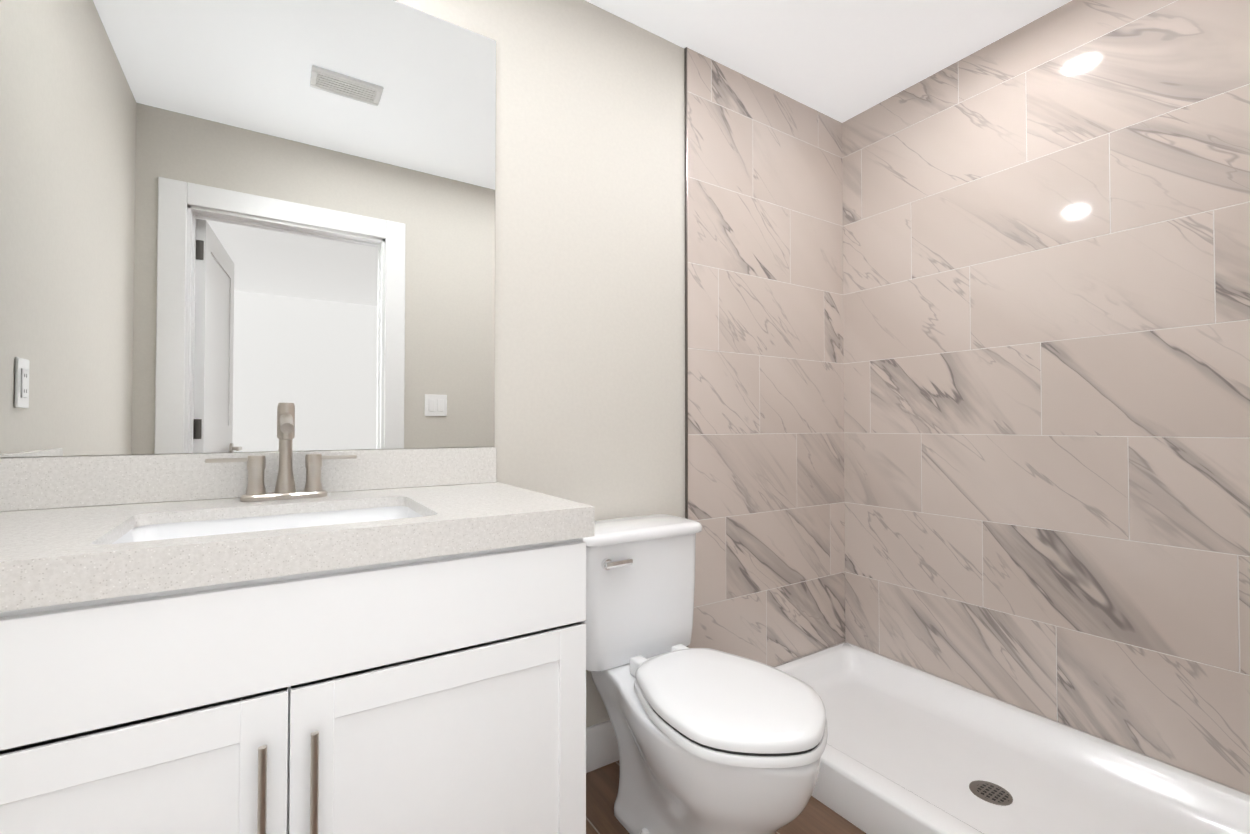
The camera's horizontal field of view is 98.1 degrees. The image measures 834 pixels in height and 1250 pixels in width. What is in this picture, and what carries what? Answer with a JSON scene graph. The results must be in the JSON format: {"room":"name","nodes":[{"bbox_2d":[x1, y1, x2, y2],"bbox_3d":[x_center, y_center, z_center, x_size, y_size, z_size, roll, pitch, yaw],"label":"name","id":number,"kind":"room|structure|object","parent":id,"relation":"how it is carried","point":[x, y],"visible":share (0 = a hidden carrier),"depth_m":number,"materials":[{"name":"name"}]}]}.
{"room":"bathroom","nodes":[
{"label":"bathroom","id":0,"kind":"room"},
{"bbox_2d":[0,0,684,727],"bbox_3d":[-0.162,-0.111,1.764,2.878,2.440,0.120,1,-1,-33],"label":"wall","id":1,"kind":"structure","parent":0,"point":[590,266],"depth_m":1.73,"materials":[{"name":"paint"}]},
{"bbox_2d":[0,0,495,456],"bbox_3d":[-0.802,-0.504,1.279,1.021,1.168,0.005,1,-1,-33],"label":"mirror","id":2,"kind":"object","parent":1,"relation":"attached to","point":[227,225],"visible":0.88,"depth_m":1.23,"materials":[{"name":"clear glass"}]},
{"bbox_2d":[586,720,618,772],"bbox_3d":[-0.036,1.041,1.747,0.796,0.135,0.014,1,-1,-33],"label":"baseboard","id":3,"kind":"structure","parent":1,"relation":"attached to","point":[602,749],"depth_m":1.71,"materials":[{"name":"white wood"}]},
{"bbox_2d":[684,47,687,646],"bbox_3d":[0.219,-0.108,1.932,0.004,2.440,0.011,1,-1,-33],"label":"trim","id":4,"kind":"structure","parent":1,"relation":"attached to","point":[686,318],"depth_m":1.94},
{"bbox_2d":[687,48,844,666],"bbox_3d":[0.601,-0.104,2.180,0.906,2.440,0.010,1,-1,-33],"label":"wall tile","id":5,"kind":"structure","parent":1,"relation":"attached to","point":[766,504],"depth_m":2.14,"materials":[{"name":"tile"}]},
{"bbox_2d":[586,760,865,833],"bbox_3d":[1.880,1.110,-0.102,4.300,0.060,5.440,1,-1,-33],"label":"floor","id":6,"kind":"structure","parent":0,"point":[815,816],"depth_m":1.50,"materials":[{"name":"brown wood"}]},
{"bbox_2d":[0,447,594,833],"bbox_3d":[-0.641,0.588,1.020,1.033,1.020,0.586,1,-1,-33],"label":"bathroom vanity","id":7,"kind":"object","parent":6,"relation":"on","point":[387,641],"visible":0.98,"depth_m":0.86,"materials":[{"name":"wood"}]},
{"bbox_2d":[205,403,356,501],"bbox_3d":[-0.729,0.074,1.166,0.284,0.211,0.147,1,-1,-33],"label":"faucet","id":8,"kind":"object","parent":7,"relation":"on","point":[285,486],"visible":1,"depth_m":1.19,"materials":[{"name":"silver metal"}]},
{"bbox_2d":[583,514,827,833],"bbox_3d":[0.161,0.712,1.407,0.446,0.784,0.778,1,-1,-33],"label":"toilet","id":9,"kind":"object","parent":6,"relation":"on","point":[711,741],"visible":0.92,"depth_m":1.31,"materials":[{"name":"ceramic"}]},
{"bbox_2d":[774,643,1249,833],"bbox_3d":[1.045,1.043,1.550,0.801,0.125,1.496,1,-1,-33],"label":"shower pan","id":10,"kind":"object","parent":6,"relation":"on","point":[909,750],"visible":0.79,"depth_m":1.60,"materials":[{"name":"plastic"}]},
{"bbox_2d":[585,0,1071,122],"bbox_3d":[0.284,-1.372,1.095,2.878,0.060,1.760,1,-1,-33],"label":"ceiling","id":11,"kind":"structure","parent":0,"point":[841,61],"depth_m":1.89,"materials":[{"name":"paint"}]},
{"bbox_3d":[1.474,-0.111,1.774,0.120,2.440,1.640,1,-1,-33],"label":"wall","id":12,"kind":"structure","parent":0,"visible":0},
{"bbox_2d":[842,0,1249,794],"bbox_3d":[1.390,-0.111,1.785,0.010,2.440,1.510,1,-1,-33],"label":"wall tile","id":13,"kind":"structure","parent":12,"relation":"attached to","point":[1046,356],"depth_m":1.74,"materials":[{"name":"tile"}]}
]}

